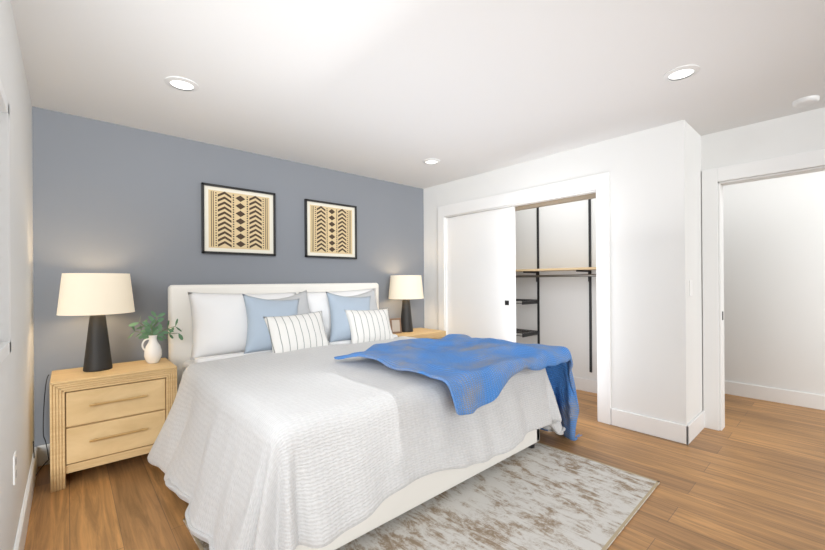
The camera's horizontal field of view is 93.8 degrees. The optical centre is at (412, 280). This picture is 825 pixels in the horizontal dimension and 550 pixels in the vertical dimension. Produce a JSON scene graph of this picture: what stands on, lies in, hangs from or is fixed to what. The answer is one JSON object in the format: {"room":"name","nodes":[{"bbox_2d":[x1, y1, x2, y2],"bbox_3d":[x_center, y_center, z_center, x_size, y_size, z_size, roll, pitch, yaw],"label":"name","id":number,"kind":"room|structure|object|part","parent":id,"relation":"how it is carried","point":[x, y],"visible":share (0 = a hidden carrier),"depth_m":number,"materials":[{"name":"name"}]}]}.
{"room":"bedroom","nodes":[
{"label":"bedroom","id":0,"kind":"room"},
{"bbox_2d":[0,0,33,549],"bbox_3d":[-0.959,0.027,0.722,0.120,2.440,5.195,0,0,-42],"label":"wall","id":1,"kind":"structure","parent":0,"point":[17,399],"depth_m":1.79,"materials":[{"name":"white paint"}]},
{"bbox_2d":[0,79,10,363],"bbox_3d":[-1.118,-0.202,0.907,0.132,0.940,1.400,0,0,-42],"label":"window","id":2,"kind":"structure","parent":1,"relation":"in","point":[5,305],"depth_m":1.43,"materials":[{"name":"white"}]},
{"bbox_2d":[13,451,16,484],"bbox_3d":[-1.685,0.792,1.637,0.008,0.120,0.075,0,0,-42],"label":"electrical outlet","id":3,"kind":"object","parent":1,"relation":"attached to","point":[14,467],"visible":0.98,"depth_m":1.62,"materials":[{"name":"white plastic"}]},
{"bbox_2d":[13,445,40,549],"bbox_3d":[-0.900,1.176,0.768,0.016,0.140,4.955,0,0,-42],"label":"baseboard","id":4,"kind":"structure","parent":1,"relation":"attached to","point":[20,540],"depth_m":2.00,"materials":[{"name":"white"}]},
{"bbox_2d":[33,375,48,474],"bbox_3d":[-2.431,0.942,2.530,0.073,0.612,0.228,0,0,-42],"label":"lamp cord","id":5,"kind":"object","parent":1,"relation":"attached to","point":[43,431],"visible":0.94,"depth_m":2.61,"materials":[{"name":"black plastic"}]},
{"bbox_2d":[32,106,423,446],"bbox_3d":[-1.201,0.029,3.907,3.760,2.440,0.120,0,0,-42],"label":"wall","id":6,"kind":"structure","parent":0,"point":[108,197],"depth_m":3.07,"materials":[{"name":"grey paint"}]},
{"bbox_2d":[41,443,49,465],"bbox_3d":[-1.182,1.178,3.826,3.610,0.140,0.016,0,0,-42],"label":"baseboard","id":7,"kind":"structure","parent":6,"relation":"attached to","point":[44,457],"depth_m":2.63,"materials":[{"name":"white"}]},
{"bbox_2d":[201,182,275,255],"bbox_3d":[-1.556,-0.539,3.493,0.636,0.600,0.029,0,0,-42],"label":"picture","id":8,"kind":"object","parent":6,"relation":"attached to","point":[238,221],"visible":0.98,"depth_m":3.47,"materials":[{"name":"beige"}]},
{"bbox_2d":[208,189,269,250],"bbox_3d":[-1.556,-0.539,3.494,0.528,0.499,0.002,0,0,-42],"label":"art","id":9,"kind":"object","parent":8,"relation":"attached to","point":[237,220],"depth_m":3.48,"materials":[{"name":"beige paper"}]},
{"bbox_2d":[304,199,356,258],"bbox_3d":[-0.859,-0.539,4.115,0.615,0.590,0.029,0,0,-42],"label":"picture","id":10,"kind":"object","parent":6,"relation":"attached to","point":[330,229],"visible":0.96,"depth_m":4.10,"materials":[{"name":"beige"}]},
{"bbox_2d":[11,0,824,188],"bbox_3d":[1.115,-1.258,2.581,5.705,0.100,5.195,0,0,-42],"label":"ceiling","id":11,"kind":"structure","parent":0,"point":[397,91],"depth_m":2.21,"materials":[{"name":"white paint"}]},
{"bbox_2d":[164,76,198,91],"bbox_3d":[-1.392,-1.184,2.331,0.180,0.012,0.180,0,0,-42],"label":"recessed light","id":12,"kind":"object","parent":11,"relation":"in","point":[182,83],"visible":1,"depth_m":2.32,"materials":[{"name":"white plastic"}]},
{"bbox_2d":[423,159,439,164],"bbox_3d":[0.191,-1.195,3.877,0.180,0.012,0.180,0,0,-42],"label":"recessed light","id":13,"kind":"object","parent":11,"relation":"in","point":[432,161],"visible":0.98,"depth_m":3.87,"materials":[{"name":"white plastic"}]},
{"bbox_2d":[663,65,699,81],"bbox_3d":[1.564,-1.205,2.248,0.180,0.012,0.180,0,0,-42],"label":"recessed light","id":14,"kind":"object","parent":11,"relation":"in","point":[683,72],"visible":0.98,"depth_m":2.23,"materials":[{"name":"white plastic"}]},
{"bbox_2d":[792,95,819,107],"bbox_3d":[2.646,-1.202,2.597,0.130,0.034,0.130,0,0,-42],"label":"smoke detector","id":15,"kind":"object","parent":11,"relation":"attached to","point":[807,101],"visible":1,"depth_m":2.57,"materials":[{"name":"white plastic"}]},
{"bbox_2d":[24,389,824,549],"bbox_3d":[1.133,1.282,2.581,5.705,0.100,5.195,0,0,-42],"label":"floor","id":16,"kind":"structure","parent":0,"point":[750,475],"depth_m":2.26,"materials":[{"name":"brown wood"}]},
{"bbox_2d":[50,358,176,492],"bbox_3d":[-2.040,0.930,2.659,0.657,0.650,0.466,0,0,-42],"label":"nightstand","id":17,"kind":"object","parent":16,"relation":"on","point":[118,411],"visible":0.92,"depth_m":2.47,"materials":[{"name":"brown wood"}]},
{"bbox_2d":[57,273,134,371],"bbox_3d":[-2.150,0.277,2.636,0.414,0.655,0.414,0,0,-42],"label":"lamp","id":18,"kind":"object","parent":17,"relation":"on","point":[97,297],"visible":1,"depth_m":2.54,"materials":[{"name":"black"}]},
{"bbox_3d":[-2.151,0.085,2.636,0.414,0.270,0.414,0,0,-42],"label":"lamp shade","id":19,"kind":"part","parent":18,"relation":"part of","materials":[{"name":"beige fabric"}]},
{"bbox_3d":[-1.914,0.895,2.518,0.513,0.434,0.026,0,0,-42],"label":"drawer","id":20,"kind":"part","parent":17,"relation":"part of","materials":[{"name":"brown wood"}]},
{"bbox_3d":[-1.896,0.883,2.497,0.300,0.234,0.031,0,0,-42],"label":"handle","id":21,"kind":"part","parent":17,"relation":"part of","materials":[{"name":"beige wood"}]},
{"bbox_2d":[128,311,182,363],"bbox_3d":[-1.893,0.413,2.863,0.353,0.378,0.114,0,0,-42],"label":"vase","id":22,"kind":"object","parent":17,"relation":"on","point":[152,349],"visible":1,"depth_m":2.82,"materials":[{"name":"white ceramic"}]},
{"bbox_3d":[-1.947,0.468,2.817,0.051,0.102,0.012,0,0,-42],"label":"handle","id":23,"kind":"part","parent":22,"relation":"part of","materials":[{"name":"white ceramic"}]},
{"bbox_2d":[147,283,581,549],"bbox_3d":[-0.358,0.631,2.977,2.669,1.221,2.325,0,0,-42],"label":"bed","id":24,"kind":"object","parent":16,"relation":"on","point":[323,416],"visible":1,"depth_m":2.12,"materials":[{"name":"white fabric"}]},
{"bbox_2d":[187,292,301,359],"bbox_3d":[-1.390,0.352,3.279,0.900,0.530,0.226,2,-16,-41],"label":"pillow","id":25,"kind":"object","parent":24,"relation":"on","point":[219,319],"depth_m":3.07,"materials":[{"name":"white fabric"}]},
{"bbox_2d":[242,293,303,354],"bbox_3d":[-1.160,0.362,3.224,0.500,0.500,0.161,8,-27,-42],"label":"pillow","id":26,"kind":"object","parent":24,"relation":"on","point":[257,312],"depth_m":3.12,"materials":[{"name":"blue fabric"}]},
{"bbox_3d":[-1.168,0.612,3.745,2.052,1.172,0.100,0,0,-42],"label":"headboard","id":27,"kind":"part","parent":24,"relation":"part of","materials":[{"name":"white fabric"}]},
{"bbox_2d":[325,291,375,343],"bbox_3d":[-0.593,0.358,3.731,0.500,0.500,0.161,8,-26,-37],"label":"pillow","id":28,"kind":"object","parent":24,"relation":"on","point":[339,308],"depth_m":3.64,"materials":[{"name":"blue fabric"}]},
{"bbox_2d":[333,334,579,440],"bbox_3d":[0.363,0.843,2.865,1.631,0.764,1.212,0,0,-42],"label":"throw","id":29,"kind":"object","parent":24,"relation":"on","point":[466,388],"depth_m":2.45,"materials":[{"name":"blue fabric"}]},
{"bbox_2d":[396,328,445,338],"bbox_3d":[0.013,0.915,4.492,0.657,0.650,0.466,0,0,-42],"label":"nightstand","id":30,"kind":"object","parent":16,"relation":"on","point":[426,333],"visible":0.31,"depth_m":4.42,"materials":[{"name":"brown wood"}]},
{"bbox_2d":[390,318,401,333],"bbox_3d":[-0.188,0.506,4.354,0.130,0.170,0.014,0,-12,-22],"label":"photo frame","id":31,"kind":"object","parent":30,"relation":"on","point":[395,324],"visible":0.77,"depth_m":4.35,"materials":[{"name":"brown wood"}]},
{"bbox_2d":[388,275,423,331],"bbox_3d":[-0.074,0.262,4.516,0.414,0.655,0.414,0,0,-42],"label":"lamp","id":32,"kind":"object","parent":30,"relation":"on","point":[405,288],"visible":0.94,"depth_m":4.38,"materials":[{"name":"black"}]},
{"bbox_3d":[-0.076,0.070,4.516,0.414,0.270,0.414,0,0,-42],"label":"lamp shade","id":33,"kind":"part","parent":32,"relation":"part of","materials":[{"name":"beige fabric"}]},
{"bbox_2d":[183,442,659,549],"bbox_3d":[0.153,1.232,2.173,2.190,0.012,1.600,0,0,-43],"label":"rug","id":34,"kind":"object","parent":16,"relation":"on","point":[539,496],"visible":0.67,"depth_m":2.06,"materials":[{"name":"beige carpet"}]},
{"bbox_2d":[515,198,596,380],"bbox_3d":[1.730,0.008,4.610,0.120,2.440,2.735,0,0,-42],"label":"wall","id":35,"kind":"structure","parent":0,"point":[564,301],"depth_m":4.52,"materials":[{"name":"white paint"}]},
{"bbox_2d":[516,199,595,372],"bbox_3d":[1.549,-0.006,4.448,0.363,2.030,2.731,0,0,-42],"label":"closet shelf","id":36,"kind":"object","parent":35,"relation":"attached to","point":[589,275],"visible":0.29,"depth_m":4.27,"materials":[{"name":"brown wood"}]},
{"bbox_2d":[573,376,596,393],"bbox_3d":[1.687,1.158,4.564,0.016,0.140,2.735,0,0,-42],"label":"baseboard","id":37,"kind":"structure","parent":35,"relation":"attached to","point":[583,384],"depth_m":4.29,"materials":[{"name":"white"}]},
{"bbox_2d":[423,120,690,424],"bbox_3d":[1.147,0.012,4.009,0.120,2.440,2.855,0,0,-42],"label":"wall","id":38,"kind":"structure","parent":0,"point":[648,170],"depth_m":3.14,"materials":[{"name":"white paint"}]},
{"bbox_2d":[438,172,610,424],"bbox_3d":[1.052,0.152,4.103,0.138,2.160,2.044,0,0,-42],"label":"trim","id":39,"kind":"structure","parent":38,"relation":"attached to","point":[598,184],"depth_m":3.39,"materials":[{"name":"white wood"}]},
{"bbox_2d":[515,193,595,210],"bbox_3d":[1.074,-0.766,4.128,0.053,0.038,1.810,0,0,-42],"label":"closet track","id":40,"kind":"object","parent":38,"relation":"attached to","point":[560,201],"depth_m":3.74,"materials":[{"name":"beige wood"}]},
{"bbox_2d":[447,206,515,341],"bbox_3d":[0.761,0.221,4.414,0.034,2.004,0.955,0,0,-42],"label":"closet door","id":41,"kind":"structure","parent":40,"relation":"hanging from","point":[481,267],"depth_m":4.35,"materials":[{"name":"white wood"}]},
{"bbox_2d":[611,408,684,443],"bbox_3d":[1.867,1.157,3.108,0.016,0.140,0.504,0,0,-42],"label":"baseboard","id":42,"kind":"structure","parent":38,"relation":"attached to","point":[684,434],"depth_m":3.07,"materials":[{"name":"white"}]},
{"bbox_2d":[688,124,702,420],"bbox_3d":[2.414,0.003,3.307,0.835,2.440,0.120,0,0,-42],"label":"wall","id":43,"kind":"structure","parent":0,"point":[695,267],"depth_m":3.11,"materials":[{"name":"white paint"}]},
{"bbox_2d":[685,411,704,444],"bbox_3d":[2.248,1.154,3.061,0.521,0.140,0.016,0,0,-42],"label":"baseboard","id":44,"kind":"structure","parent":43,"relation":"attached to","point":[697,424],"depth_m":3.00,"materials":[{"name":"white"}]},
{"bbox_2d":[701,107,824,408],"bbox_3d":[3.173,-0.003,2.497,0.120,2.440,2.100,0,0,-42],"label":"wall","id":45,"kind":"structure","parent":0,"point":[802,132],"depth_m":2.95,"materials":[{"name":"white paint"}]},
{"bbox_2d":[702,149,824,430],"bbox_3d":[2.822,0.147,2.892,0.156,2.145,1.028,0,0,-42],"label":"door frame","id":46,"kind":"structure","parent":45,"relation":"attached to","point":[713,184],"depth_m":3.16,"materials":[{"name":"white wood"}]},
{"bbox_2d":[723,171,824,394],"bbox_3d":[3.248,-0.003,4.396,0.120,2.440,5.075,0,0,-42],"label":"wall","id":47,"kind":"structure","parent":0,"point":[774,279],"depth_m":3.87,"materials":[{"name":"white paint"}]},
{"bbox_2d":[725,381,824,409],"bbox_3d":[3.165,1.147,4.395,0.016,0.140,4.955,0,0,-42],"label":"baseboard","id":48,"kind":"structure","parent":47,"relation":"attached to","point":[809,400],"depth_m":3.86,"materials":[{"name":"white"}]}
]}

